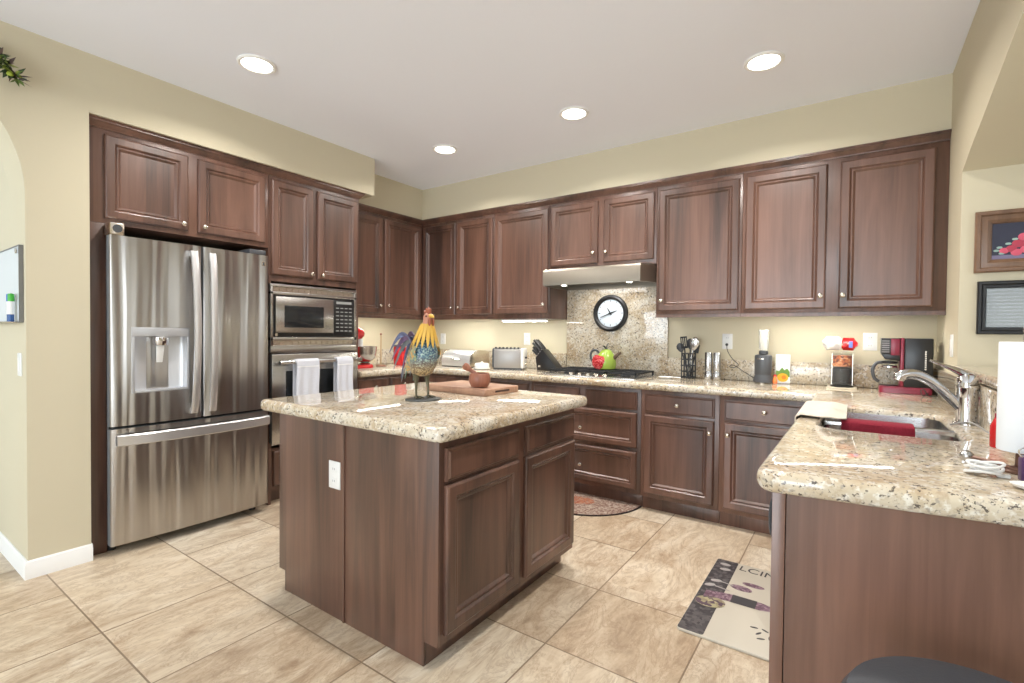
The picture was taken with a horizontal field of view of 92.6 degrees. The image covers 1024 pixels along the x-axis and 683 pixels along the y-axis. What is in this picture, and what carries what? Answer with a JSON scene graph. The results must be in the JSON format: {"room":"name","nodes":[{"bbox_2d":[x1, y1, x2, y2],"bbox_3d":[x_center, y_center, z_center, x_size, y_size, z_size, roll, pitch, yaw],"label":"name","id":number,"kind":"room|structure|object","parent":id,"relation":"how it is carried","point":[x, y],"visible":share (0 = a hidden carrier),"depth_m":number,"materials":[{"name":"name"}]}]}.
{"room":"kitchen","nodes":[
{"label":"kitchen","id":0,"kind":"room"},
{"bbox_2d":[0,160,12,543],"bbox_3d":[-3.346,-0.196,3.225,1.860,2.704,0.247,1,1,35],"label":"wall","id":1,"kind":"structure","parent":0,"point":[6,509],"depth_m":2.67,"materials":[{"name":"beige paint"}]},
{"bbox_2d":[0,244,23,322],"bbox_3d":[-2.691,-0.291,2.585,0.612,0.387,0.049,1,1,35],"label":"whiteboard","id":2,"kind":"object","parent":1,"relation":"attached to","point":[11,259],"visible":1,"depth_m":2.49,"materials":[{"name":"white"}]},
{"bbox_2d":[6,293,8,320],"bbox_3d":[-2.522,-0.171,2.457,0.025,0.140,0.024,1,1,35],"label":"marker pen","id":3,"kind":"object","parent":2,"relation":"on","point":[8,293],"visible":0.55,"depth_m":2.44,"materials":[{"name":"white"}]},
{"bbox_2d":[7,293,14,320],"bbox_3d":[-2.497,-0.170,2.440,0.025,0.140,0.024,1,1,35],"label":"marker pen","id":4,"kind":"object","parent":2,"relation":"on","point":[10,297],"visible":0.99,"depth_m":2.43,"materials":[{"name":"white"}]},
{"bbox_2d":[0,531,92,580],"bbox_3d":[-3.227,1.114,3.150,2.190,0.090,0.265,1,1,35],"label":"baseboard","id":5,"kind":"structure","parent":1,"relation":"attached to","point":[41,566],"depth_m":2.53,"materials":[{"name":"white wood"}]},
{"bbox_2d":[0,21,374,560],"bbox_3d":[-2.982,-0.167,1.844,0.316,2.704,5.868,1,1,35],"label":"wall","id":6,"kind":"structure","parent":0,"point":[44,124],"depth_m":2.53,"materials":[{"name":"beige paint"}]},
{"bbox_2d":[0,47,28,85],"bbox_3d":[-2.456,-1.304,2.179,0.092,0.203,0.467,1,1,35],"label":"swag","id":7,"kind":"object","parent":6,"relation":"attached to","point":[7,70],"visible":1,"depth_m":2.31,"materials":[{"name":"green plant"}]},
{"bbox_2d":[17,353,21,375],"bbox_3d":[-2.495,0.117,2.478,0.072,0.116,0.008,1,1,35],"label":"light switch","id":8,"kind":"object","parent":6,"relation":"attached to","point":[19,355],"visible":1,"depth_m":2.47,"materials":[{"name":"white plastic"}]},
{"bbox_2d":[0,499,770,682],"bbox_3d":[-0.609,1.256,0.955,9.200,0.060,7.300,1,1,35],"label":"floor","id":9,"kind":"structure","parent":0,"point":[209,601],"depth_m":2.11,"materials":[{"name":"tile"}]},
{"bbox_2d":[90,221,269,555],"bbox_3d":[-2.212,0.255,3.167,0.794,1.829,0.944,1,1,35],"label":"refrigerator","id":10,"kind":"object","parent":9,"relation":"on","point":[187,325],"depth_m":2.89,"materials":[{"name":"grey metal"}]},
{"bbox_2d":[258,175,358,504],"bbox_3d":[-1.740,-0.013,3.945,0.669,2.346,0.767,1,1,35],"label":"tall cabinet","id":11,"kind":"object","parent":9,"relation":"on","point":[313,233],"visible":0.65,"depth_m":3.69,"materials":[{"name":"brown wood"}]},
{"bbox_2d":[89,114,364,198],"bbox_3d":[-2.011,-1.206,3.535,0.657,0.048,1.803,1,1,35],"label":"trim","id":12,"kind":"structure","parent":11,"relation":"on","point":[94,120],"depth_m":3.12,"materials":[{"name":"brown wood"}]},
{"bbox_2d":[268,283,356,352],"bbox_3d":[-1.715,-0.172,3.902,0.560,0.495,0.727,1,1,35],"label":"microwave","id":13,"kind":"object","parent":11,"relation":"in","point":[301,319],"visible":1,"depth_m":3.70,"materials":[{"name":"silver metal"}]},
{"bbox_2d":[269,351,362,445],"bbox_3d":[-1.697,0.412,3.903,0.690,0.658,0.735,1,1,35],"label":"oven","id":14,"kind":"object","parent":11,"relation":"in","point":[280,364],"visible":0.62,"depth_m":3.55,"materials":[{"name":"silver metal"}]},
{"bbox_2d":[293,358,319,395],"bbox_3d":[-1.509,0.357,3.591,0.053,0.464,0.187,1,1,35],"label":"towel","id":15,"kind":"object","parent":14,"relation":"hanging from","point":[306,373],"visible":0.71,"depth_m":3.56,"materials":[{"name":"fabric"}]},
{"bbox_2d":[333,356,352,391],"bbox_3d":[-1.327,0.323,3.851,0.053,0.406,0.150,1,1,35],"label":"towel","id":16,"kind":"object","parent":14,"relation":"hanging from","point":[343,368],"visible":0.76,"depth_m":3.83,"materials":[{"name":"fabric"}]},
{"bbox_2d":[358,373,420,388],"bbox_3d":[-1.321,0.724,4.586,0.649,0.858,0.748,1,1,35],"label":"base cabinet","id":17,"kind":"object","parent":9,"relation":"on","point":[387,380],"visible":0.21,"depth_m":4.35,"materials":[{"name":"brown wood"}]},
{"bbox_2d":[279,409,574,666],"bbox_3d":[-0.393,0.771,2.497,1.071,0.858,1.047,1,1,35],"label":"kitchen island","id":18,"kind":"object","parent":9,"relation":"on","point":[420,542],"visible":0.78,"depth_m":2.03,"materials":[{"name":"brown wood"}]},
{"bbox_2d":[329,460,340,489],"bbox_3d":[-0.769,0.578,2.119,0.078,0.118,0.007,1,1,35],"label":"power outlet","id":19,"kind":"object","parent":18,"relation":"attached to","point":[334,467],"visible":1,"depth_m":2.11,"materials":[{"name":"white plastic"}]},
{"bbox_2d":[331,465,335,472],"bbox_3d":[-0.770,0.552,2.116,0.034,0.028,0.002,1,1,35],"label":"socket","id":20,"kind":"object","parent":19,"relation":"attached to","point":[333,467],"depth_m":2.12,"materials":[{"name":"grey plastic"}]},
{"bbox_2d":[331,477,335,484],"bbox_3d":[-0.771,0.604,2.117,0.034,0.028,0.002,1,1,35],"label":"socket","id":21,"kind":"object","parent":19,"relation":"attached to","point":[333,479],"depth_m":2.12,"materials":[{"name":"grey plastic"}]},
{"bbox_2d":[261,382,586,442],"bbox_3d":[-0.408,0.313,2.505,1.204,0.056,1.160,1,1,35],"label":"island countertop","id":22,"kind":"structure","parent":18,"relation":"on","point":[384,409],"depth_m":2.16,"materials":[{"name":"stone"}]},
{"bbox_2d":[389,307,440,401],"bbox_3d":[-0.478,0.058,2.457,0.184,0.455,0.304,0,1,-43],"label":"sculpture","id":23,"kind":"object","parent":22,"relation":"on","point":[424,354],"visible":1,"depth_m":2.37,"materials":[{"name":"multicoloured metal"}]},
{"bbox_2d":[426,380,517,396],"bbox_3d":[-0.230,0.264,2.798,0.452,0.036,0.300,1,1,38],"label":"cutting board","id":24,"kind":"object","parent":22,"relation":"on","point":[460,386],"visible":0.86,"depth_m":2.69,"materials":[{"name":"brown wood"}]},
{"bbox_2d":[469,372,490,387],"bbox_3d":[-0.177,0.210,2.672,0.120,0.076,0.120,1,1,35],"label":"mortar","id":25,"kind":"object","parent":24,"relation":"on","point":[480,380],"visible":0.99,"depth_m":2.63,"materials":[{"name":"brown wood"}]},
{"bbox_2d":[462,363,477,373],"bbox_3d":[-0.214,0.170,2.672,0.120,0.106,0.042,1,1,12],"label":"pestle","id":26,"kind":"object","parent":25,"relation":"in","point":[466,366],"visible":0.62,"depth_m":2.67,"materials":[{"name":"brown wood"}]},
{"bbox_2d":[421,373,531,390],"bbox_3d":[-0.453,0.730,4.769,1.864,0.858,0.649,1,1,35],"label":"base cabinet","id":27,"kind":"object","parent":9,"relation":"on","point":[522,385],"visible":0.02,"depth_m":4.37,"materials":[{"name":"brown wood"}]},
{"bbox_2d":[532,381,642,506],"bbox_3d":[0.692,0.756,3.970,0.924,0.858,0.649,1,1,35],"label":"base cabinet","id":28,"kind":"object","parent":9,"relation":"on","point":[607,430],"visible":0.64,"depth_m":3.63,"materials":[{"name":"brown wood"}]},
{"bbox_2d":[574,491,641,515],"bbox_3d":[0.429,1.183,3.611,0.920,0.011,0.457,1,1,35],"label":"round rug","id":29,"kind":"object","parent":9,"relation":"on","point":[585,504],"visible":0.49,"depth_m":3.51,"materials":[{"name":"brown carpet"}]},
{"bbox_2d":[640,390,719,522],"bbox_3d":[1.286,0.770,3.555,0.522,0.858,0.649,1,1,35],"label":"base cabinet","id":30,"kind":"object","parent":9,"relation":"on","point":[680,432],"visible":0.84,"depth_m":3.32,"materials":[{"name":"brown wood"}]},
{"bbox_2d":[677,559,770,660],"bbox_3d":[1.095,1.212,2.268,0.434,0.014,0.782,1,1,35],"label":"kitchen mat","id":31,"kind":"object","parent":9,"relation":"on","point":[731,607],"visible":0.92,"depth_m":2.20,"materials":[{"name":"beige fabric"}]},
{"bbox_2d":[704,590,769,611],"bbox_3d":[1.072,1.206,2.268,0.349,0.001,0.089,1,1,27],"label":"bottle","id":32,"kind":"object","parent":31,"relation":"on","point":[728,599],"depth_m":2.27,"materials":[{"name":"purple fabric"}]},
{"bbox_2d":[718,396,804,534],"bbox_3d":[1.961,0.785,3.085,1.120,0.858,0.649,1,1,35],"label":"base cabinet","id":33,"kind":"object","parent":9,"relation":"on","point":[750,428],"visible":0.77,"depth_m":3.08,"materials":[{"name":"brown wood"}]},
{"bbox_2d":[358,348,1023,527],"bbox_3d":[0.043,0.230,3.216,4.442,0.206,2.624,1,1,35],"label":"countertop","id":34,"kind":"structure","parent":33,"relation":"on","point":[811,460],"depth_m":1.52,"materials":[{"name":"stone"}]},
{"bbox_2d":[358,327,376,368],"bbox_3d":[-1.392,0.054,4.461,0.222,0.371,0.346,1,1,35],"label":"stand mixer","id":35,"kind":"object","parent":34,"relation":"on","point":[368,353],"visible":0.5,"depth_m":4.44,"materials":[{"name":"red metal"}]},
{"bbox_2d":[358,346,376,363],"bbox_3d":[-1.357,0.125,4.513,0.222,0.163,0.222,1,1,35],"label":"bowl","id":36,"kind":"object","parent":35,"relation":"on","point":[368,353],"depth_m":4.44,"materials":[{"name":"silver metal"}]},
{"bbox_2d":[375,333,385,365],"bbox_3d":[-1.260,0.078,4.703,0.100,0.318,0.100,1,1,35],"label":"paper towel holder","id":37,"kind":"object","parent":34,"relation":"on","point":[380,364],"visible":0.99,"depth_m":4.70,"materials":[{"name":"brown wood"}]},
{"bbox_2d":[393,344,405,364],"bbox_3d":[-1.124,0.132,4.899,0.124,0.206,0.124,1,1,35],"label":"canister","id":38,"kind":"object","parent":34,"relation":"on","point":[401,358],"visible":0.48,"depth_m":4.85,"materials":[{"name":"red"}]},
{"bbox_2d":[441,349,488,367],"bbox_3d":[-0.465,0.162,4.831,0.372,0.162,0.304,1,1,35],"label":"bread box","id":39,"kind":"object","parent":34,"relation":"on","point":[451,357],"visible":0.83,"depth_m":4.73,"materials":[{"name":"grey metal"}]},
{"bbox_2d":[474,361,489,369],"bbox_3d":[-0.272,0.216,4.428,0.156,0.072,0.156,1,1,35],"label":"butter dish","id":40,"kind":"object","parent":34,"relation":"on","point":[478,366],"visible":1,"depth_m":4.37,"materials":[{"name":"white ceramic"}]},
{"bbox_2d":[492,347,526,369],"bbox_3d":[-0.012,0.152,4.509,0.308,0.202,0.175,1,1,13],"label":"toaster","id":41,"kind":"object","parent":34,"relation":"on","point":[507,358],"visible":1,"depth_m":4.43,"materials":[{"name":"grey metal"}]},
{"bbox_2d":[536,349,561,370],"bbox_3d":[0.335,0.165,4.369,0.230,0.188,0.111,1,1,35],"label":"knife block","id":42,"kind":"object","parent":34,"relation":"on","point":[545,361],"visible":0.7,"depth_m":4.34,"materials":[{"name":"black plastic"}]},
{"bbox_2d":[533,339,542,349],"bbox_3d":[0.237,0.031,4.400,0.102,0.102,0.025,1,1,35],"label":"kitchen knife","id":43,"kind":"object","parent":42,"relation":"in","point":[534,340],"visible":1,"depth_m":4.39,"materials":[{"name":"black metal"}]},
{"bbox_2d":[542,366,656,379],"bbox_3d":[0.710,0.251,3.975,0.800,0.040,0.500,1,1,35],"label":"cooktop","id":44,"kind":"object","parent":34,"relation":"in","point":[627,374],"visible":0.98,"depth_m":3.87,"materials":[{"name":"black metal"}]},
{"bbox_2d":[589,343,620,369],"bbox_3d":[0.768,0.120,4.031,0.233,0.220,0.178,1,1,-1],"label":"kettle","id":45,"kind":"object","parent":44,"relation":"on","point":[605,359],"visible":1,"depth_m":3.98,"materials":[{"name":"green ceramic"}]},
{"bbox_2d":[658,376,680,378],"bbox_3d":[1.191,0.272,3.700,0.168,0.016,0.100,1,1,35],"label":"spoon rest","id":46,"kind":"object","parent":34,"relation":"on","point":[664,377],"visible":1,"depth_m":3.68,"materials":[{"name":"white ceramic"}]},
{"bbox_2d":[680,353,695,378],"bbox_3d":[1.343,0.185,3.727,0.112,0.193,0.112,1,1,35],"label":"utensil crock","id":47,"kind":"object","parent":34,"relation":"on","point":[684,359],"visible":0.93,"depth_m":3.69,"materials":[{"name":"black metal"}]},
{"bbox_2d":[676,343,689,376],"bbox_3d":[1.308,0.141,3.740,0.104,0.259,0.022,1,1,29],"label":"ladle","id":48,"kind":"object","parent":47,"relation":"in","point":[678,346],"visible":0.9,"depth_m":3.74,"materials":[{"name":"grey plastic"}]},
{"bbox_2d":[680,336,687,376],"bbox_3d":[1.310,0.114,3.724,0.065,0.310,0.013,1,1,35],"label":"spatula","id":49,"kind":"object","parent":47,"relation":"in","point":[684,337],"visible":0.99,"depth_m":3.72,"materials":[{"name":"black plastic"}]},
{"bbox_2d":[687,338,690,374],"bbox_3d":[1.361,0.123,3.741,0.060,0.293,0.021,1,1,35],"label":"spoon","id":50,"kind":"object","parent":47,"relation":"in","point":[688,340],"visible":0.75,"depth_m":3.73,"materials":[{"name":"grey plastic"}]},
{"bbox_2d":[686,337,699,376],"bbox_3d":[1.363,0.118,3.696,0.101,0.306,0.025,1,1,39],"label":"serving spoon","id":51,"kind":"object","parent":47,"relation":"in","point":[694,343],"visible":0.95,"depth_m":3.68,"materials":[{"name":"silver metal"}]},
{"bbox_2d":[690,345,699,376],"bbox_3d":[1.391,0.145,3.723,0.073,0.252,0.012,1,1,27],"label":"turner","id":52,"kind":"object","parent":47,"relation":"in","point":[698,347],"visible":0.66,"depth_m":3.72,"materials":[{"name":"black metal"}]},
{"bbox_2d":[704,352,711,379],"bbox_3d":[1.466,0.182,3.653,0.056,0.204,0.056,1,1,35],"label":"pepper mill","id":53,"kind":"object","parent":34,"relation":"on","point":[708,355],"visible":1,"depth_m":3.63,"materials":[{"name":"silver metal"}]},
{"bbox_2d":[713,352,720,379],"bbox_3d":[1.516,0.183,3.619,0.056,0.204,0.056,1,1,35],"label":"pepper mill","id":54,"kind":"object","parent":34,"relation":"on","point":[716,355],"visible":1,"depth_m":3.60,"materials":[{"name":"silver metal"}]},
{"bbox_2d":[725,343,772,383],"bbox_3d":[1.680,0.102,3.518,0.150,0.374,0.366,0,1,-39],"label":"blender","id":55,"kind":"object","parent":34,"relation":"on","point":[762,369],"visible":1,"depth_m":3.39,"materials":[{"name":"grey plastic"}]},
{"bbox_2d":[772,374,776,383],"bbox_3d":[1.816,0.260,3.379,0.030,0.066,0.030,1,1,35],"label":"shaker","id":56,"kind":"object","parent":34,"relation":"on","point":[774,375],"visible":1,"depth_m":3.37,"materials":[{"name":"orange plastic"}]},
{"bbox_2d":[775,354,789,383],"bbox_3d":[1.906,0.192,3.443,0.090,0.200,0.052,1,1,29],"label":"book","id":57,"kind":"object","parent":34,"relation":"on","point":[782,371],"visible":0.94,"depth_m":3.43,"materials":[{"name":"white paper"}]},
{"bbox_2d":[795,401,847,420],"bbox_3d":[1.379,0.332,2.171,0.178,0.116,0.518,1,1,35],"label":"kitchen towel","id":58,"kind":"object","parent":34,"relation":"on","point":[823,409],"visible":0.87,"depth_m":2.05,"materials":[{"name":"beige fabric"}]},
{"bbox_2d":[826,385,856,389],"bbox_3d":[2.129,0.296,3.161,0.160,0.008,0.160,1,1,35],"label":"trivet","id":59,"kind":"object","parent":34,"relation":"on","point":[828,386],"visible":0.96,"depth_m":3.11,"materials":[{"name":"beige"}]},
{"bbox_2d":[830,353,853,387],"bbox_3d":[2.131,0.176,3.159,0.128,0.231,0.128,1,1,35],"label":"glass canister","id":60,"kind":"object","parent":59,"relation":"on","point":[842,375],"visible":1,"depth_m":3.11,"materials":[{"name":"grey"}]},
{"bbox_2d":[823,336,857,350],"bbox_3d":[2.121,0.012,3.164,0.189,0.090,0.113,1,1,35],"label":"snack bag","id":61,"kind":"object","parent":60,"relation":"on","point":[830,342],"visible":1,"depth_m":3.13,"materials":[{"name":"white plastic"}]},
{"bbox_2d":[822,412,960,440],"bbox_3d":[1.491,0.435,1.962,0.408,0.221,0.656,1,1,35],"label":"sink","id":62,"kind":"object","parent":34,"relation":"in","point":[924,428],"visible":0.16,"depth_m":2.09,"materials":[{"name":"silver metal"}]},
{"bbox_2d":[841,418,914,436],"bbox_3d":[1.431,0.365,1.925,0.232,0.102,0.097,1,1,35],"label":"cloth","id":63,"kind":"object","parent":62,"relation":"on","point":[871,426],"visible":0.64,"depth_m":1.89,"materials":[{"name":"red fabric"}]},
{"bbox_2d":[825,412,949,429],"bbox_3d":[1.575,0.440,2.083,0.408,0.208,0.362,1,1,35],"label":"basin","id":64,"kind":"object","parent":62,"relation":"in","point":[917,422],"depth_m":2.18,"materials":[{"name":"silver metal"}]},
{"bbox_2d":[822,424,960,440],"bbox_3d":[1.370,0.443,1.789,0.408,0.208,0.234,1,1,35],"label":"basin","id":65,"kind":"object","parent":62,"relation":"in","point":[920,433],"depth_m":1.81,"materials":[{"name":"silver metal"}]},
{"bbox_2d":[871,338,936,396],"bbox_3d":[2.292,0.143,2.865,0.305,0.327,0.329,1,1,35],"label":"coffee maker","id":66,"kind":"object","parent":34,"relation":"on","point":[908,353],"visible":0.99,"depth_m":2.85,"materials":[{"name":"red plastic"}]},
{"bbox_2d":[892,359,979,425],"bbox_3d":[1.672,0.194,1.936,0.273,0.247,0.080,1,1,28],"label":"faucet","id":67,"kind":"object","parent":34,"relation":"on","point":[964,401],"visible":0.98,"depth_m":1.89,"materials":[{"name":"silver metal"}]},
{"bbox_2d":[950,421,989,434],"bbox_3d":[1.453,0.286,1.480,0.059,0.072,0.867,1,1,33],"label":"cable","id":68,"kind":"object","parent":34,"relation":"on","point":[980,427],"visible":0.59,"depth_m":1.73,"materials":[{"name":"grey plastic"}]},
{"bbox_2d":[963,459,1010,478],"bbox_3d":[1.150,0.306,1.186,0.084,0.038,0.057,1,1,35],"label":"charging cable","id":69,"kind":"object","parent":34,"relation":"on","point":[977,466],"visible":1,"depth_m":1.17,"materials":[{"name":"white plastic"}]},
{"bbox_2d":[959,328,1023,474],"bbox_3d":[1.243,0.139,1.238,0.096,0.372,0.170,0,1,-40],"label":"paper towel roll","id":70,"kind":"object","parent":34,"relation":"on","point":[1010,382],"visible":0.84,"depth_m":1.20,"materials":[{"name":"white paper"}]},
{"bbox_2d":[989,413,996,447],"bbox_3d":[1.484,0.270,1.489,0.044,0.106,0.044,1,1,35],"label":"spray bottle","id":71,"kind":"object","parent":34,"relation":"on","point":[992,438],"visible":0.32,"depth_m":1.49,"materials":[{"name":"red plastic"}]},
{"bbox_2d":[1009,481,1023,488],"bbox_3d":[1.161,0.321,1.063,0.116,0.012,0.072,1,1,35],"label":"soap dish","id":72,"kind":"object","parent":34,"relation":"on","point":[1020,484],"visible":1,"depth_m":1.09,"materials":[{"name":"white ceramic"}]},
{"bbox_2d":[1018,447,1023,480],"bbox_3d":[1.204,0.286,1.145,0.034,0.081,0.044,1,1,35],"label":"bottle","id":73,"kind":"object","parent":34,"relation":"on","point":[1021,458],"visible":0.97,"depth_m":1.14,"materials":[{"name":"purple plastic"}]},
{"bbox_2d":[768,499,771,534],"bbox_3d":[1.067,0.808,1.366,0.568,0.854,0.600,1,1,35],"label":"dishwasher","id":74,"kind":"object","parent":9,"relation":"on","point":[770,504],"visible":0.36,"depth_m":1.29,"materials":[{"name":"grey plastic"}]},
{"bbox_2d":[769,492,1023,682],"bbox_3d":[1.438,0.801,1.900,0.628,0.858,1.993,1,1,35],"label":"base cabinet","id":75,"kind":"object","parent":9,"relation":"on","point":[852,585],"visible":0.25,"depth_m":1.12,"materials":[{"name":"brown wood"}]},
{"bbox_2d":[841,656,1011,682],"bbox_3d":[0.769,0.930,0.782,0.427,0.617,0.427,1,1,35],"label":"bar stool","id":76,"kind":"object","parent":9,"relation":"on","point":[891,669],"visible":1,"depth_m":0.92,"materials":[{"name":"grey leather"}]},
{"bbox_2d":[358,317,421,363],"bbox_3d":[-1.957,-0.201,4.306,0.100,2.704,3.120,1,1,35],"label":"wall","id":77,"kind":"structure","parent":0,"point":[372,327],"depth_m":5.12,"materials":[{"name":"beige paint"}]},
{"bbox_2d":[89,125,267,251],"bbox_3d":[-2.235,-0.920,3.205,0.669,0.516,0.996,1,1,35],"label":"upper cabinet","id":78,"kind":"object","parent":77,"relation":"attached to","point":[158,192],"visible":0.91,"depth_m":2.98,"materials":[{"name":"brown wood"}]},
{"bbox_2d":[358,210,421,319],"bbox_3d":[-1.339,-0.710,4.741,0.389,0.972,1.008,1,1,35],"label":"upper cabinet","id":79,"kind":"object","parent":77,"relation":"attached to","point":[389,249],"visible":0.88,"depth_m":4.69,"materials":[{"name":"brown wood"}]},
{"bbox_2d":[0,0,979,189],"bbox_3d":[-0.539,-1.517,0.876,9.300,0.080,7.300,1,1,35],"label":"ceiling","id":80,"kind":"structure","parent":0,"point":[389,82],"depth_m":2.60,"materials":[{"name":"white paint"}]},
{"bbox_2d":[237,54,276,74],"bbox_3d":[-1.395,-1.512,2.677,0.194,0.011,0.194,1,1,35],"label":"recessed light","id":81,"kind":"object","parent":80,"relation":"in","point":[256,64],"visible":1,"depth_m":2.67,"materials":[{"name":"white glass"}]},
{"bbox_2d":[433,144,456,154],"bbox_3d":[-0.533,-1.525,3.892,0.194,0.011,0.194,1,1,35],"label":"recessed light","id":82,"kind":"object","parent":80,"relation":"in","point":[442,148],"visible":1,"depth_m":3.88,"materials":[{"name":"white glass"}]},
{"bbox_2d":[559,106,588,120],"bbox_3d":[0.409,-1.504,3.233,0.194,0.011,0.194,1,1,35],"label":"recessed light","id":83,"kind":"object","parent":80,"relation":"in","point":[573,113],"visible":1,"depth_m":3.23,"materials":[{"name":"white glass"}]},
{"bbox_2d":[744,50,784,71],"bbox_3d":[1.337,-1.483,2.596,0.194,0.011,0.194,1,1,35],"label":"recessed light","id":84,"kind":"object","parent":80,"relation":"in","point":[767,60],"visible":1,"depth_m":2.59,"materials":[{"name":"white glass"}]},
{"bbox_2d":[359,73,952,224],"bbox_3d":[-0.081,-1.355,2.986,4.444,0.310,3.118,1,1,35],"label":"wall","id":85,"kind":"structure","parent":0,"point":[921,106],"depth_m":3.43,"materials":[{"name":"beige paint"}]},
{"bbox_2d":[359,129,951,225],"bbox_3d":[0.482,-1.179,3.502,4.103,0.048,0.950,1,1,35],"label":"trim","id":86,"kind":"structure","parent":85,"relation":"attached to","point":[943,135],"depth_m":3.45,"materials":[{"name":"brown wood"}]},
{"bbox_2d":[422,315,937,387],"bbox_3d":[0.786,-0.173,4.356,4.544,2.704,0.100,1,1,35],"label":"wall","id":87,"kind":"structure","parent":0,"point":[801,338],"depth_m":3.62,"materials":[{"name":"beige paint"}]},
{"bbox_2d":[441,333,445,343],"bbox_3d":[-0.757,-0.030,5.368,0.072,0.116,0.007,1,1,35],"label":"power outlet","id":88,"kind":"object","parent":87,"relation":"attached to","point":[443,335],"visible":1,"depth_m":5.36,"materials":[{"name":"white plastic"}]},
{"bbox_2d":[422,214,494,319],"bbox_3d":[-0.606,-0.707,5.018,1.274,0.972,0.389,1,1,35],"label":"upper cabinet","id":89,"kind":"object","parent":87,"relation":"attached to","point":[458,256],"visible":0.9,"depth_m":4.76,"materials":[{"name":"brown wood"}]},
{"bbox_2d":[524,333,529,344],"bbox_3d":[0.145,-0.025,4.738,0.072,0.116,0.007,1,1,35],"label":"power outlet","id":90,"kind":"object","parent":87,"relation":"attached to","point":[526,335],"visible":1,"depth_m":4.74,"materials":[{"name":"white plastic"}]},
{"bbox_2d":[494,205,566,319],"bbox_3d":[0.162,-0.689,4.483,0.594,0.972,0.389,1,1,35],"label":"upper cabinet","id":91,"kind":"object","parent":87,"relation":"attached to","point":[522,237],"visible":0.93,"depth_m":4.35,"materials":[{"name":"brown wood"}]},
{"bbox_2d":[501,319,547,321],"bbox_3d":[0.109,-0.191,4.419,0.480,0.022,0.050,1,1,35],"label":"light","id":92,"kind":"object","parent":91,"relation":"attached to","point":[502,320],"visible":0.99,"depth_m":4.41,"materials":[{"name":"white plastic"}]},
{"bbox_2d":[502,321,535,321],"bbox_3d":[0.109,-0.182,4.419,0.460,0.004,0.034,1,1,35],"label":"diffuser","id":93,"kind":"object","parent":92,"relation":"attached to","point":[502,321],"depth_m":4.43,"materials":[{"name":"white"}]},
{"bbox_2d":[550,188,657,268],"bbox_3d":[0.787,-0.879,4.044,0.923,0.566,0.389,1,1,35],"label":"upper cabinet","id":94,"kind":"object","parent":87,"relation":"attached to","point":[621,228],"visible":0.91,"depth_m":3.88,"materials":[{"name":"brown wood"}]},
{"bbox_2d":[543,263,656,290],"bbox_3d":[0.747,-0.524,3.998,0.915,0.141,0.474,1,1,35],"label":"range hood","id":95,"kind":"object","parent":94,"relation":"attached to","point":[630,275],"visible":0.95,"depth_m":3.83,"materials":[{"name":"silver metal"}]},
{"bbox_2d":[566,286,668,375],"bbox_3d":[0.884,-0.162,4.210,0.919,0.861,0.024,1,1,35],"label":"backsplash panel","id":96,"kind":"object","parent":87,"relation":"attached to","point":[642,342],"visible":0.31,"depth_m":4.14,"materials":[{"name":"stone"}]},
{"bbox_2d":[593,295,627,331],"bbox_3d":[0.843,-0.243,4.205,0.320,0.320,0.030,1,1,35],"label":"wall clock","id":97,"kind":"object","parent":96,"relation":"attached to","point":[610,313],"visible":1,"depth_m":4.21,"materials":[{"name":"black plastic"}]},
{"bbox_2d":[656,174,743,317],"bbox_3d":[1.406,-0.661,3.615,0.587,0.972,0.389,1,1,35],"label":"upper cabinet","id":98,"kind":"object","parent":87,"relation":"attached to","point":[700,223],"visible":0.94,"depth_m":3.48,"materials":[{"name":"brown wood"}]},
{"bbox_2d":[722,334,732,348],"bbox_3d":[1.630,-0.001,3.703,0.072,0.116,0.007,1,1,35],"label":"power outlet","id":99,"kind":"object","parent":87,"relation":"attached to","point":[726,338],"visible":0.99,"depth_m":3.70,"materials":[{"name":"white plastic"}]},
{"bbox_2d":[741,140,949,316],"bbox_3d":[2.080,-0.646,3.145,1.053,0.972,0.389,1,1,35],"label":"upper cabinet","id":100,"kind":"object","parent":87,"relation":"attached to","point":[863,234],"visible":1,"depth_m":2.97,"materials":[{"name":"brown wood"}]},
{"bbox_2d":[863,333,877,350],"bbox_3d":[2.345,0.001,3.204,0.076,0.116,0.007,1,1,35],"label":"power outlet","id":101,"kind":"object","parent":87,"relation":"attached to","point":[869,339],"visible":1,"depth_m":3.20,"materials":[{"name":"white plastic"}]},
{"bbox_2d":[936,0,1023,373],"bbox_3d":[1.935,-0.111,1.543,0.560,2.704,3.200,1,1,35],"label":"wall","id":102,"kind":"structure","parent":0,"point":[986,173],"depth_m":2.31,"materials":[{"name":"beige paint"}]},
{"bbox_2d":[949,334,953,356],"bbox_3d":[2.284,0.022,2.545,0.008,0.116,0.072,1,1,35],"label":"light switch","id":103,"kind":"object","parent":102,"relation":"attached to","point":[952,335],"visible":1,"depth_m":2.53,"materials":[{"name":"white plastic"}]},
{"bbox_2d":[973,208,1023,272],"bbox_3d":[2.405,-0.473,2.251,0.406,0.292,0.024,1,1,35],"label":"framed painting","id":104,"kind":"object","parent":102,"relation":"attached to","point":[998,234],"visible":1,"depth_m":2.32,"materials":[{"name":"brown wood"}]},
{"bbox_2d":[976,280,1023,334],"bbox_3d":[2.407,-0.158,2.253,0.392,0.253,0.024,1,1,35],"label":"framed print","id":105,"kind":"object","parent":102,"relation":"attached to","point":[999,304],"visible":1,"depth_m":2.32,"materials":[{"name":"black plastic"}]},
{"bbox_3d":[1.717,0.704,1.646,0.115,1.066,1.825,1,1,35],"label":"wall","id":106,"kind":"structure","parent":0,"visible":0},
{"bbox_2d":[954,365,997,388],"bbox_3d":[1.783,0.150,1.580,0.322,0.046,1.842,1,1,35],"label":"countertop","id":107,"kind":"structure","parent":106,"relation":"on","point":[987,375],"depth_m":1.92,"materials":[{"name":"stone"}]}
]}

